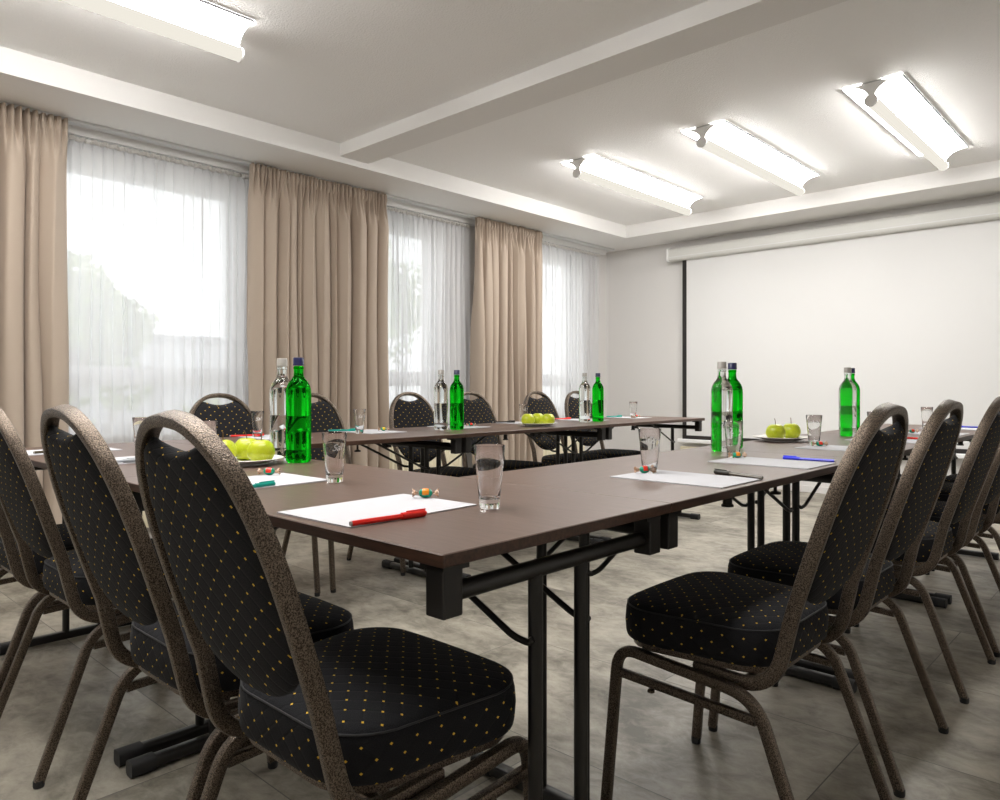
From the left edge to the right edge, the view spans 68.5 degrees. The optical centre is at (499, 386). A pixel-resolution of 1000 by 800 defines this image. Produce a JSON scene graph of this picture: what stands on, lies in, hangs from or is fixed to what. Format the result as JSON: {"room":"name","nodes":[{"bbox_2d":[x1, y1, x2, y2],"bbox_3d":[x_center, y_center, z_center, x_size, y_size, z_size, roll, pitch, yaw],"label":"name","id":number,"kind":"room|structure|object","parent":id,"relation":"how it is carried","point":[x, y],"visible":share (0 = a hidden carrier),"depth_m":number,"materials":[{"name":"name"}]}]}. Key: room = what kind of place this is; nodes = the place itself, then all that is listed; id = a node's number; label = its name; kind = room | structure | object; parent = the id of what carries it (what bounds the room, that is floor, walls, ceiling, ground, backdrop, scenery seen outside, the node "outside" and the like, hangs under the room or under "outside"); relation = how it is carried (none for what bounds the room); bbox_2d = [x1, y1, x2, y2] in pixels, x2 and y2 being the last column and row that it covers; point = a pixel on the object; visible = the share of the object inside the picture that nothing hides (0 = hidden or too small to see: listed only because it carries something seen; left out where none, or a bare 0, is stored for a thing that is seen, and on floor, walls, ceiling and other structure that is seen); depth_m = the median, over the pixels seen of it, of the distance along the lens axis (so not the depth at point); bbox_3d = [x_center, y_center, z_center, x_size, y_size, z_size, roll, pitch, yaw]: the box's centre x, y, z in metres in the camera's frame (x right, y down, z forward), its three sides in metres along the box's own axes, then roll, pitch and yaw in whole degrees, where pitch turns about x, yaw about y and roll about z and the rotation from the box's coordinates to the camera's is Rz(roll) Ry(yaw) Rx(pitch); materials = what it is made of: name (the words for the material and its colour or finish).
{"room":"conference room","nodes":[
{"label":"conference room","id":0,"kind":"room"},
{"bbox_2d":[147,225,606,531],"bbox_3d":[-1.959,-0.324,4.942,0.250,2.560,8.950,0,0,43],"label":"wall","id":1,"kind":"structure","parent":0,"point":[602,328],"depth_m":8.05,"materials":[{"name":"white paint"}]},
{"bbox_2d":[0,101,614,250],"bbox_3d":[-1.764,-1.472,4.740,0.064,0.018,8.728,0,0,43],"label":"rail","id":2,"kind":"object","parent":1,"relation":"attached to","point":[71,121],"visible":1,"depth_m":4.66,"materials":[{"name":"silver metal"}]},
{"bbox_2d":[0,102,68,523],"bbox_3d":[-2.724,-0.268,3.663,0.139,2.407,1.039,0,0,43],"label":"curtain","id":3,"kind":"object","parent":2,"relation":"hanging from","point":[34,323],"visible":0.78,"depth_m":3.90,"materials":[{"name":"beige fabric"}]},
{"bbox_2d":[246,163,388,468],"bbox_3d":[-1.251,-0.267,5.226,0.164,2.407,1.134,0,0,43],"label":"curtain","id":4,"kind":"object","parent":2,"relation":"hanging from","point":[317,250],"visible":0.73,"depth_m":5.21,"materials":[{"name":"beige fabric"}]},
{"bbox_2d":[470,217,542,464],"bbox_3d":[0.093,-0.267,6.675,0.162,2.407,0.907,0,0,43],"label":"curtain","id":5,"kind":"object","parent":2,"relation":"hanging from","point":[506,333],"visible":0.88,"depth_m":6.61,"materials":[{"name":"beige fabric"}]},
{"bbox_2d":[68,124,607,252],"bbox_3d":[-1.874,-1.470,4.788,0.085,0.022,8.840,0,0,43],"label":"lintel","id":6,"kind":"object","parent":1,"relation":"attached to","point":[69,125],"visible":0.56,"depth_m":4.72,"materials":[{"name":"white paint"}]},
{"bbox_2d":[68,127,605,254],"bbox_3d":[-1.837,-1.443,4.795,0.044,0.032,8.708,0,0,43],"label":"rail","id":7,"kind":"object","parent":6,"relation":"attached to","point":[80,133],"visible":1,"depth_m":4.71,"materials":[{"name":"white metal"}]},
{"bbox_2d":[67,134,248,442],"bbox_3d":[-2.103,-0.521,4.504,0.066,1.815,1.432,0,0,43],"label":"sheer curtain","id":8,"kind":"object","parent":7,"relation":"hanging from","point":[157,243],"visible":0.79,"depth_m":4.47,"materials":[{"name":"fabric"}]},
{"bbox_2d":[387,206,470,423],"bbox_3d":[-0.681,-0.521,6.027,0.066,1.815,1.201,0,0,43],"label":"sheer curtain","id":9,"kind":"object","parent":7,"relation":"hanging from","point":[429,257],"visible":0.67,"depth_m":6.09,"materials":[{"name":"fabric"}]},
{"bbox_2d":[542,241,599,417],"bbox_3d":[0.632,-0.521,7.438,0.069,1.815,1.254,0,0,43],"label":"sheer curtain","id":10,"kind":"object","parent":7,"relation":"hanging from","point":[570,315],"visible":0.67,"depth_m":7.50,"materials":[{"name":"fabric"}]},
{"bbox_2d":[0,46,999,252],"bbox_3d":[0.720,-1.542,2.441,7.080,0.123,8.950,0,0,43],"label":"trim","id":11,"kind":"structure","parent":1,"relation":"attached to","point":[26,80],"depth_m":5.29,"materials":[{"name":"white paint"}]},
{"bbox_2d":[0,0,999,225],"bbox_3d":[0.702,-1.664,2.458,7.530,0.120,9.350,0,0,43],"label":"ceiling","id":12,"kind":"structure","parent":0,"point":[338,71],"depth_m":3.82,"materials":[{"name":"white paint"}]},
{"bbox_2d":[59,0,253,62],"bbox_3d":[-1.714,-1.535,2.744,0.299,0.138,1.586,0,0,43],"label":"ceiling light","id":13,"kind":"object","parent":12,"relation":"attached to","point":[201,24],"visible":1,"depth_m":3.09,"materials":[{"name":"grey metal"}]},
{"bbox_2d":[340,0,847,163],"bbox_3d":[1.390,-1.562,2.718,6.480,0.083,0.230,0,0,43],"label":"beam","id":14,"kind":"structure","parent":12,"relation":"attached to","point":[710,23],"depth_m":3.54,"materials":[{"name":"white paint"}]},
{"bbox_2d":[561,154,702,215],"bbox_3d":[1.078,-1.535,5.733,0.299,0.138,1.586,0,0,43],"label":"ceiling light","id":15,"kind":"object","parent":12,"relation":"attached to","point":[595,169],"visible":1,"depth_m":5.57,"materials":[{"name":"grey plastic"}]},
{"bbox_2d":[681,120,819,195],"bbox_3d":[1.776,-1.535,5.081,0.299,0.138,1.586,0,0,43],"label":"ceiling light","id":16,"kind":"object","parent":12,"relation":"attached to","point":[725,140],"visible":1,"depth_m":4.89,"materials":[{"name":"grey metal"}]},
{"bbox_2d":[842,73,968,170],"bbox_3d":[2.481,-1.535,4.422,0.299,0.138,1.586,0,0,43],"label":"ceiling light","id":17,"kind":"object","parent":12,"relation":"attached to","point":[895,103],"visible":1,"depth_m":4.23,"materials":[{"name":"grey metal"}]},
{"bbox_2d":[0,489,999,799],"bbox_3d":[0.702,1.006,2.458,7.530,0.100,9.350,0,0,43],"label":"floor","id":18,"kind":"structure","parent":0,"point":[823,758],"depth_m":2.24,"materials":[{"name":"stone"}]},
{"bbox_2d":[0,503,106,691],"bbox_3d":[-1.466,0.494,2.357,0.453,0.924,0.563,0,0,43],"label":"banquet chair","id":19,"kind":"object","parent":18,"relation":"on","point":[10,559],"visible":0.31,"depth_m":2.14,"materials":[{"name":"metal"}]},
{"bbox_2d":[0,407,229,789],"bbox_3d":[-1.119,0.494,2.047,0.453,0.924,0.563,0,0,43],"label":"banquet chair","id":20,"kind":"object","parent":18,"relation":"on","point":[23,500],"visible":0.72,"depth_m":1.84,"materials":[{"name":"fabric"}]},
{"bbox_2d":[0,441,320,766],"bbox_3d":[-1.187,0.591,2.432,1.200,0.730,0.600,0,0,43],"label":"folding table","id":21,"kind":"object","parent":18,"relation":"on","point":[201,726],"visible":0.09,"depth_m":2.15,"materials":[{"name":"brown wood"}]},
{"bbox_2d":[26,448,121,455],"bbox_3d":[-1.517,0.225,2.566,0.210,0.002,0.297,0,0,43],"label":"notepaper","id":22,"kind":"object","parent":21,"relation":"on","point":[30,452],"visible":0.21,"depth_m":2.54,"materials":[{"name":"grey paper"}]},
{"bbox_2d":[115,456,134,464],"bbox_3d":[-1.151,0.225,2.225,0.210,0.002,0.297,0,0,43],"label":"notepaper","id":23,"kind":"object","parent":21,"relation":"on","point":[116,458],"visible":0.07,"depth_m":2.28,"materials":[{"name":"grey paper"}]},
{"bbox_2d":[116,457,134,462],"bbox_3d":[-1.121,0.216,2.130,0.152,0.014,0.012,0,0,-37],"label":"ballpoint pen","id":24,"kind":"object","parent":23,"relation":"on","point":[127,460],"visible":0.32,"depth_m":2.15,"materials":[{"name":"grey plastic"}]},
{"bbox_2d":[132,417,146,441],"bbox_3d":[-1.269,0.168,2.597,0.059,0.117,0.059,0,0,24],"label":"drinking glass","id":25,"kind":"object","parent":21,"relation":"on","point":[137,421],"visible":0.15,"depth_m":2.57,"materials":[{"name":"white"}]},
{"bbox_2d":[203,421,216,432],"bbox_3d":[-0.921,0.168,2.311,0.059,0.117,0.059,0,0,-26],"label":"drinking glass","id":26,"kind":"object","parent":21,"relation":"on","point":[212,424],"visible":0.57,"depth_m":2.30,"materials":[{"name":"white"}]},
{"bbox_2d":[235,455,283,466],"bbox_3d":[-0.745,0.216,2.132,0.225,0.020,0.225,0,0,43],"label":"plate","id":27,"kind":"object","parent":21,"relation":"on","point":[244,463],"visible":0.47,"depth_m":2.08,"materials":[{"name":"white ceramic"}]},
{"bbox_2d":[222,432,236,456],"bbox_3d":[-0.801,0.174,2.123,0.077,0.088,0.077,0,0,-6],"label":"apple","id":28,"kind":"object","parent":27,"relation":"on","point":[230,444],"visible":0.38,"depth_m":2.11,"materials":[{"name":"green food"}]},
{"bbox_2d":[235,430,255,459],"bbox_3d":[-0.757,0.174,2.196,0.077,0.088,0.077,0,0,18],"label":"apple","id":29,"kind":"object","parent":27,"relation":"on","point":[242,444],"visible":0.7,"depth_m":2.17,"materials":[{"name":"green food"}]},
{"bbox_2d":[247,432,274,460],"bbox_3d":[-0.690,0.174,2.119,0.077,0.088,0.077,0,0,20],"label":"apple","id":30,"kind":"object","parent":27,"relation":"on","point":[257,450],"visible":0.84,"depth_m":2.09,"materials":[{"name":"green food"}]},
{"bbox_2d":[270,358,289,460],"bbox_3d":[-0.674,0.070,2.270,0.074,0.312,0.074,0,0,43],"label":"clear bottle","id":31,"kind":"object","parent":21,"relation":"on","point":[278,387],"visible":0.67,"depth_m":2.24,"materials":[{"name":"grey glass"}]},
{"bbox_2d":[286,357,310,462],"bbox_3d":[-0.602,0.070,2.193,0.074,0.312,0.074,0,0,43],"label":"bottle","id":32,"kind":"object","parent":21,"relation":"on","point":[298,390],"visible":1,"depth_m":2.16,"materials":[{"name":"green glass"}]},
{"bbox_2d":[40,404,376,799],"bbox_3d":[-0.603,0.494,1.505,0.453,0.924,0.563,0,0,43],"label":"banquet chair","id":33,"kind":"object","parent":18,"relation":"on","point":[106,527],"visible":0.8,"depth_m":1.33,"materials":[{"name":"metal"}]},
{"bbox_2d":[185,393,320,596],"bbox_3d":[-1.173,0.494,3.381,0.563,0.924,0.453,0,0,43],"label":"banquet chair","id":34,"kind":"object","parent":18,"relation":"on","point":[232,418],"visible":0.28,"depth_m":3.51,"materials":[{"name":"fabric"}]},
{"bbox_2d":[163,429,465,577],"bbox_3d":[-0.792,0.591,3.295,0.600,0.730,1.200,0,0,43],"label":"folding table","id":35,"kind":"object","parent":18,"relation":"on","point":[407,438],"visible":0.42,"depth_m":3.51,"materials":[{"name":"black metal"}]},
{"bbox_2d":[240,435,312,439],"bbox_3d":[-1.006,0.225,3.266,0.297,0.002,0.210,0,0,43],"label":"notepaper","id":36,"kind":"object","parent":35,"relation":"on","point":[265,437],"visible":0.43,"depth_m":3.22,"materials":[{"name":"grey paper"}]},
{"bbox_2d":[250,411,263,436],"bbox_3d":[-1.081,0.168,3.267,0.059,0.117,0.059,0,0,-30],"label":"drinking glass","id":37,"kind":"object","parent":36,"relation":"on","point":[256,416],"visible":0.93,"depth_m":3.25,"materials":[{"name":"white"}]},
{"bbox_2d":[353,409,365,433],"bbox_3d":[-0.676,0.168,3.532,0.059,0.117,0.059,0,0,-18],"label":"drinking glass","id":38,"kind":"object","parent":35,"relation":"on","point":[359,414],"visible":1,"depth_m":3.51,"materials":[{"name":"white"}]},
{"bbox_2d":[339,429,403,433],"bbox_3d":[-0.638,0.225,3.661,0.210,0.002,0.297,0,0,-44],"label":"notepaper","id":39,"kind":"object","parent":35,"relation":"on","point":[368,431],"visible":0.86,"depth_m":3.65,"materials":[{"name":"grey paper"}]},
{"bbox_2d":[135,410,527,799],"bbox_3d":[-0.267,0.494,1.192,0.453,0.924,0.563,0,0,43],"label":"banquet chair","id":40,"kind":"object","parent":18,"relation":"on","point":[356,714],"visible":0.99,"depth_m":1.07,"materials":[{"name":"fabric"}]},
{"bbox_2d":[282,393,405,592],"bbox_3d":[-0.830,0.494,3.747,0.563,0.924,0.453,0,0,43],"label":"banquet chair","id":41,"kind":"object","parent":18,"relation":"on","point":[325,416],"visible":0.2,"depth_m":3.90,"materials":[{"name":"fabric"}]},
{"bbox_2d":[125,461,670,799],"bbox_3d":[-0.310,0.591,1.613,1.200,0.730,0.600,0,0,43],"label":"folding table","id":42,"kind":"object","parent":18,"relation":"on","point":[444,543],"visible":0.66,"depth_m":1.26,"materials":[{"name":"brown wood"}]},
{"bbox_2d":[248,473,325,488],"bbox_3d":[-0.582,0.225,1.721,0.210,0.002,0.297,0,0,42],"label":"notepaper","id":43,"kind":"object","parent":42,"relation":"on","point":[284,479],"visible":0.43,"depth_m":1.76,"materials":[{"name":"grey paper"}]},
{"bbox_2d":[252,480,275,487],"bbox_3d":[-0.555,0.219,1.602,0.012,0.014,0.152,0,0,36],"label":"ballpoint pen","id":44,"kind":"object","parent":43,"relation":"on","point":[263,483],"visible":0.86,"depth_m":1.64,"materials":[{"name":"teal plastic"}]},
{"bbox_2d":[257,467,280,474],"bbox_3d":[-0.583,0.214,1.851,0.055,0.019,0.022,0,0,-4],"label":"candy","id":45,"kind":"object","parent":43,"relation":"on","point":[268,471],"visible":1,"depth_m":1.85,"materials":[{"name":"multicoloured plastic"}]},
{"bbox_2d":[322,432,346,482],"bbox_3d":[-0.393,0.168,1.740,0.059,0.117,0.059,0,0,-27],"label":"drinking glass","id":46,"kind":"object","parent":42,"relation":"on","point":[334,443],"visible":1,"depth_m":1.72,"materials":[{"name":"white"}]},
{"bbox_2d":[277,494,476,527],"bbox_3d":[-0.221,0.225,1.350,0.210,0.002,0.297,0,0,41],"label":"notepaper","id":47,"kind":"object","parent":42,"relation":"on","point":[338,514],"visible":1,"depth_m":1.34,"materials":[{"name":"grey paper"}]},
{"bbox_2d":[412,488,438,497],"bbox_3d":[-0.149,0.214,1.472,0.055,0.019,0.022,0,0,-4],"label":"candy","id":48,"kind":"object","parent":47,"relation":"on","point":[425,492],"visible":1,"depth_m":1.47,"materials":[{"name":"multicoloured plastic"}]},
{"bbox_2d":[349,508,426,525],"bbox_3d":[-0.184,0.219,1.228,0.152,0.014,0.012,0,0,-43],"label":"ballpoint pen","id":49,"kind":"object","parent":42,"relation":"on","point":[416,513],"visible":1,"depth_m":1.23,"materials":[{"name":"red plastic"}]},
{"bbox_2d":[474,444,504,508],"bbox_3d":[-0.020,0.168,1.368,0.059,0.117,0.059,0,0,-9],"label":"drinking glass","id":50,"kind":"object","parent":42,"relation":"on","point":[489,458],"visible":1,"depth_m":1.35,"materials":[{"name":"white"}]},
{"bbox_2d":[389,439,461,470],"bbox_3d":[-0.863,0.676,5.835,0.074,0.560,1.650,0,0,43],"label":"radiator","id":51,"kind":"object","parent":18,"relation":"on","point":[449,457],"visible":0.02,"depth_m":6.13,"materials":[{"name":"beige metal"}]},
{"bbox_2d":[389,392,475,476],"bbox_3d":[-0.360,0.494,4.250,0.563,0.924,0.453,0,0,43],"label":"banquet chair","id":52,"kind":"object","parent":18,"relation":"on","point":[416,413],"visible":0.48,"depth_m":4.33,"materials":[{"name":"fabric"}]},
{"bbox_2d":[391,422,608,577],"bbox_3d":[0.027,0.591,4.172,0.600,0.730,1.200,0,0,43],"label":"folding table","id":53,"kind":"object","parent":18,"relation":"on","point":[491,429],"visible":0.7,"depth_m":3.99,"materials":[{"name":"black metal"}]},
{"bbox_2d":[434,370,447,429],"bbox_3d":[-0.307,0.070,3.824,0.074,0.312,0.074,0,0,43],"label":"clear bottle","id":54,"kind":"object","parent":53,"relation":"on","point":[441,388],"visible":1,"depth_m":3.79,"materials":[{"name":"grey glass"}]},
{"bbox_2d":[427,425,485,428],"bbox_3d":[-0.228,0.225,4.099,0.297,0.002,0.210,0,0,43],"label":"notepaper","id":55,"kind":"object","parent":53,"relation":"on","point":[465,426],"visible":0.57,"depth_m":4.10,"materials":[{"name":"grey paper"}]},
{"bbox_2d":[450,370,463,429],"bbox_3d":[-0.227,0.070,3.859,0.074,0.312,0.074,0,0,43],"label":"bottle","id":56,"kind":"object","parent":53,"relation":"on","point":[456,388],"visible":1,"depth_m":3.83,"materials":[{"name":"green glass"}]},
{"bbox_2d":[519,422,556,426],"bbox_3d":[0.215,0.216,4.178,0.225,0.020,0.225,0,0,43],"label":"plate","id":57,"kind":"object","parent":53,"relation":"on","point":[528,425],"visible":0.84,"depth_m":4.11,"materials":[{"name":"white ceramic"}]},
{"bbox_2d":[521,410,534,423],"bbox_3d":[0.159,0.174,4.150,0.077,0.088,0.077,0,0,-14],"label":"apple","id":58,"kind":"object","parent":57,"relation":"on","point":[526,418],"visible":0.87,"depth_m":4.12,"materials":[{"name":"green food"}]},
{"bbox_2d":[533,410,542,423],"bbox_3d":[0.218,0.174,4.223,0.077,0.088,0.077,0,0,-39],"label":"apple","id":59,"kind":"object","parent":57,"relation":"on","point":[537,416],"visible":0.53,"depth_m":4.19,"materials":[{"name":"green food"}]},
{"bbox_2d":[541,410,554,424],"bbox_3d":[0.272,0.174,4.147,0.077,0.088,0.077,0,0,27],"label":"apple","id":60,"kind":"object","parent":57,"relation":"on","point":[546,418],"visible":0.88,"depth_m":4.12,"materials":[{"name":"green food"}]},
{"bbox_3d":[0.154,0.225,4.509,0.297,0.003,0.210,0,0,43],"label":"notepaper","id":61,"kind":"object","parent":53,"relation":"on","visible":0},
{"bbox_2d":[519,404,527,421],"bbox_3d":[0.146,0.168,4.530,0.059,0.117,0.059,0,0,18],"label":"drinking glass","id":62,"kind":"object","parent":61,"relation":"on","point":[523,408],"visible":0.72,"depth_m":4.51,"materials":[{"name":"white"}]},
{"bbox_2d":[462,391,545,470],"bbox_3d":[-0.004,0.494,4.632,0.563,0.924,0.453,0,0,43],"label":"banquet chair","id":63,"kind":"object","parent":18,"relation":"on","point":[479,410],"visible":0.37,"depth_m":4.74,"materials":[{"name":"fabric"}]},
{"bbox_2d":[543,436,584,455],"bbox_3d":[0.380,0.676,7.172,0.074,0.560,1.560,0,0,43],"label":"radiator","id":64,"kind":"object","parent":18,"relation":"on","point":[545,452],"visible":0.04,"depth_m":7.39,"materials":[{"name":"beige metal"}]},
{"bbox_2d":[523,391,606,465],"bbox_3d":[0.452,0.494,5.120,0.563,0.924,0.453,0,0,43],"label":"banquet chair","id":65,"kind":"object","parent":18,"relation":"on","point":[544,404],"visible":0.45,"depth_m":5.18,"materials":[{"name":"fabric"}]},
{"bbox_2d":[564,391,640,457],"bbox_3d":[0.773,0.494,5.463,0.563,0.924,0.453,0,0,43],"label":"banquet chair","id":66,"kind":"object","parent":18,"relation":"on","point":[571,405],"visible":0.34,"depth_m":5.50,"materials":[{"name":"fabric"}]},
{"bbox_2d":[540,416,704,540],"bbox_3d":[0.846,0.591,5.049,0.600,0.730,1.200,0,0,43],"label":"folding table","id":67,"kind":"object","parent":18,"relation":"on","point":[655,421],"visible":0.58,"depth_m":4.88,"materials":[{"name":"brown wood"}]},
{"bbox_2d":[579,373,590,421],"bbox_3d":[0.541,0.070,4.681,0.074,0.312,0.074,0,0,43],"label":"clear bottle","id":68,"kind":"object","parent":67,"relation":"on","point":[584,388],"visible":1,"depth_m":4.65,"materials":[{"name":"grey glass"}]},
{"bbox_2d":[592,373,603,421],"bbox_3d":[0.634,0.070,4.751,0.074,0.312,0.074,0,0,43],"label":"bottle","id":69,"kind":"object","parent":67,"relation":"on","point":[597,389],"visible":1,"depth_m":4.72,"materials":[{"name":"green glass"}]},
{"bbox_2d":[604,416,651,418],"bbox_3d":[0.918,0.225,5.327,0.297,0.002,0.210,0,0,43],"label":"notepaper","id":70,"kind":"object","parent":67,"relation":"on","point":[622,416],"visible":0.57,"depth_m":5.29,"materials":[{"name":"grey paper"}]},
{"bbox_2d":[629,402,636,417],"bbox_3d":[0.956,0.168,5.265,0.059,0.117,0.059,0,0,7],"label":"drinking glass","id":71,"kind":"object","parent":70,"relation":"on","point":[633,405],"visible":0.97,"depth_m":5.25,"materials":[{"name":"white"}]},
{"bbox_2d":[461,448,856,799],"bbox_3d":[0.523,0.591,2.066,0.600,0.730,1.200,0,0,43],"label":"folding table","id":72,"kind":"object","parent":18,"relation":"on","point":[593,476],"visible":0.59,"depth_m":1.80,"materials":[{"name":"brown wood"}]},
{"bbox_2d":[610,470,761,488],"bbox_3d":[0.454,0.225,1.800,0.297,0.002,0.210,0,0,43],"label":"notepaper","id":73,"kind":"object","parent":72,"relation":"on","point":[662,476],"visible":0.86,"depth_m":1.78,"materials":[{"name":"grey paper"}]},
{"bbox_2d":[634,466,646,472],"bbox_3d":[0.373,0.214,1.892,0.055,0.019,0.022,0,0,-18],"label":"candy","id":74,"kind":"object","parent":73,"relation":"on","point":[642,469],"visible":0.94,"depth_m":1.89,"materials":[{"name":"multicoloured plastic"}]},
{"bbox_2d":[638,428,660,473],"bbox_3d":[0.388,0.168,1.902,0.059,0.117,0.059,0,0,18],"label":"drinking glass","id":75,"kind":"object","parent":73,"relation":"on","point":[649,438],"visible":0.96,"depth_m":1.88,"materials":[{"name":"white"}]},
{"bbox_2d":[711,362,732,451],"bbox_3d":[0.779,0.070,2.577,0.074,0.312,0.074,0,0,43],"label":"clear bottle","id":76,"kind":"object","parent":72,"relation":"on","point":[721,390],"visible":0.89,"depth_m":2.55,"materials":[{"name":"grey glass"}]},
{"bbox_2d":[724,421,742,457],"bbox_3d":[0.738,0.168,2.321,0.059,0.117,0.059,0,0,-4],"label":"drinking glass","id":77,"kind":"object","parent":72,"relation":"on","point":[733,429],"visible":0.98,"depth_m":2.30,"materials":[{"name":"white"}]},
{"bbox_2d":[713,469,762,478],"bbox_3d":[0.594,0.219,1.834,0.012,0.014,0.152,0,0,-31],"label":"ballpoint pen","id":78,"kind":"object","parent":72,"relation":"on","point":[716,471],"visible":1,"depth_m":1.84,"materials":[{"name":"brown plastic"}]},
{"bbox_2d":[708,456,835,469],"bbox_3d":[0.802,0.225,2.172,0.297,0.002,0.210,0,0,44],"label":"notepaper","id":79,"kind":"object","parent":72,"relation":"on","point":[769,462],"visible":0.86,"depth_m":2.16,"materials":[{"name":"grey paper"}]},
{"bbox_2d":[728,452,746,457],"bbox_3d":[0.742,0.214,2.295,0.055,0.019,0.022,0,0,-7],"label":"candy","id":80,"kind":"object","parent":79,"relation":"on","point":[735,454],"visible":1,"depth_m":2.29,"materials":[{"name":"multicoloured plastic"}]},
{"bbox_2d":[783,455,835,461],"bbox_3d":[0.932,0.219,2.217,0.152,0.014,0.012,0,0,38],"label":"ballpoint pen","id":81,"kind":"object","parent":72,"relation":"on","point":[786,457],"visible":1,"depth_m":2.22,"materials":[{"name":"blue plastic"}]},
{"bbox_2d":[600,402,908,799],"bbox_3d":[0.581,0.494,1.635,0.563,0.924,0.453,0,0,43],"label":"banquet chair","id":82,"kind":"object","parent":18,"relation":"on","point":[719,622],"visible":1,"depth_m":1.52,"materials":[{"name":"fabric"}]},
{"bbox_2d":[696,433,947,678],"bbox_3d":[1.342,0.591,2.943,0.600,0.730,1.200,0,0,43],"label":"folding table","id":83,"kind":"object","parent":18,"relation":"on","point":[760,445],"visible":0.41,"depth_m":2.57,"materials":[{"name":"brown wood"}]},
{"bbox_2d":[727,363,742,447],"bbox_3d":[0.851,0.070,2.688,0.074,0.312,0.074,0,0,43],"label":"bottle","id":84,"kind":"object","parent":83,"relation":"on","point":[737,388],"visible":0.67,"depth_m":2.66,"materials":[{"name":"green glass"}]},
{"bbox_2d":[753,435,807,441],"bbox_3d":[1.166,0.216,3.043,0.225,0.020,0.225,0,0,43],"label":"plate","id":85,"kind":"object","parent":83,"relation":"on","point":[764,437],"visible":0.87,"depth_m":2.98,"materials":[{"name":"white ceramic"}]},
{"bbox_2d":[766,418,785,437],"bbox_3d":[1.128,0.174,3.004,0.077,0.088,0.077,0,0,9],"label":"apple","id":86,"kind":"object","parent":85,"relation":"on","point":[775,430],"visible":0.81,"depth_m":2.98,"materials":[{"name":"green food"}]},
{"bbox_2d":[783,418,800,437],"bbox_3d":[1.220,0.174,3.075,0.077,0.088,0.077,0,0,26],"label":"apple","id":87,"kind":"object","parent":85,"relation":"on","point":[793,430],"visible":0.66,"depth_m":3.05,"materials":[{"name":"green food"}]},
{"bbox_2d":[795,445,847,450],"bbox_3d":[1.256,0.225,2.659,0.297,0.002,0.210,0,0,43],"label":"notepaper","id":88,"kind":"object","parent":83,"relation":"on","point":[824,447],"visible":0.43,"depth_m":2.69,"materials":[{"name":"grey paper"}]},
{"bbox_2d":[806,415,821,445],"bbox_3d":[1.197,0.168,2.798,0.059,0.117,0.059,0,0,-43],"label":"drinking glass","id":89,"kind":"object","parent":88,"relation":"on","point":[814,422],"visible":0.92,"depth_m":2.78,"materials":[{"name":"white"}]},
{"bbox_2d":[839,367,856,436],"bbox_3d":[1.584,0.070,3.344,0.074,0.312,0.074,0,0,43],"label":"clear bottle","id":90,"kind":"object","parent":83,"relation":"on","point":[847,389],"visible":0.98,"depth_m":3.32,"materials":[{"name":"grey glass"}]},
{"bbox_2d":[851,368,859,429],"bbox_3d":[1.655,0.070,3.456,0.074,0.312,0.074,0,0,43],"label":"bottle","id":91,"kind":"object","parent":83,"relation":"on","point":[853,369],"visible":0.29,"depth_m":3.43,"materials":[{"name":"green glass"}]},
{"bbox_2d":[708,399,962,797],"bbox_3d":[0.931,0.494,2.010,0.563,0.924,0.453,0,0,43],"label":"banquet chair","id":92,"kind":"object","parent":18,"relation":"on","point":[922,479],"visible":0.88,"depth_m":1.84,"materials":[{"name":"fabric"}]},
{"bbox_2d":[821,424,998,604],"bbox_3d":[2.161,0.591,3.820,0.600,0.730,1.200,0,0,43],"label":"folding table","id":93,"kind":"object","parent":18,"relation":"on","point":[968,437],"visible":0.23,"depth_m":3.77,"materials":[{"name":"brown wood"}]},
{"bbox_2d":[921,407,932,428],"bbox_3d":[2.269,0.168,3.901,0.059,0.117,0.059,0,0,-14],"label":"drinking glass","id":94,"kind":"object","parent":93,"relation":"on","point":[926,412],"visible":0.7,"depth_m":3.88,"materials":[{"name":"white"}]},
{"bbox_2d":[844,396,999,703],"bbox_3d":[1.403,0.494,2.515,0.563,0.924,0.453,0,0,43],"label":"banquet chair","id":95,"kind":"object","parent":18,"relation":"on","point":[937,543],"visible":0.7,"depth_m":2.31,"materials":[{"name":"metal"}]},
{"bbox_2d":[853,445,999,657],"bbox_3d":[1.757,0.494,2.895,0.563,0.924,0.453,0,0,43],"label":"banquet chair","id":96,"kind":"object","parent":18,"relation":"on","point":[990,493],"visible":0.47,"depth_m":2.68,"materials":[{"name":"metal"}]},
{"bbox_2d":[932,473,984,570],"bbox_3d":[2.580,0.494,3.775,0.563,0.924,0.453,0,0,43],"label":"banquet chair","id":97,"kind":"object","parent":18,"relation":"on","point":[951,478],"visible":0.14,"depth_m":3.80,"materials":[{"name":"fabric"}]},
{"bbox_2d":[925,482,999,574],"bbox_3d":[2.225,0.494,3.395,0.563,0.924,0.453,0,0,43],"label":"banquet chair","id":98,"kind":"object","parent":18,"relation":"on","point":[944,494],"visible":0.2,"depth_m":3.23,"materials":[{"name":"metal"}]},
{"bbox_2d":[607,194,999,487],"bbox_3d":[3.807,-0.324,5.783,7.530,2.560,0.150,0,0,43],"label":"wall","id":99,"kind":"structure","parent":0,"point":[644,290],"depth_m":7.74,"materials":[{"name":"white paint"}]},
{"bbox_2d":[770,484,827,493],"bbox_3d":[3.770,0.926,5.707,7.080,0.060,0.012,0,0,43],"label":"baseboard","id":100,"kind":"structure","parent":99,"relation":"attached to","point":[803,488],"depth_m":6.62,"materials":[{"name":"white wood"}]},
{"bbox_2d":[666,202,999,458],"bbox_3d":[3.237,-0.421,6.103,4.120,1.978,0.120,0,0,43],"label":"projection screen","id":101,"kind":"object","parent":99,"relation":"attached to","point":[910,303],"visible":0.94,"depth_m":6.35,"materials":[{"name":"white fabric"}]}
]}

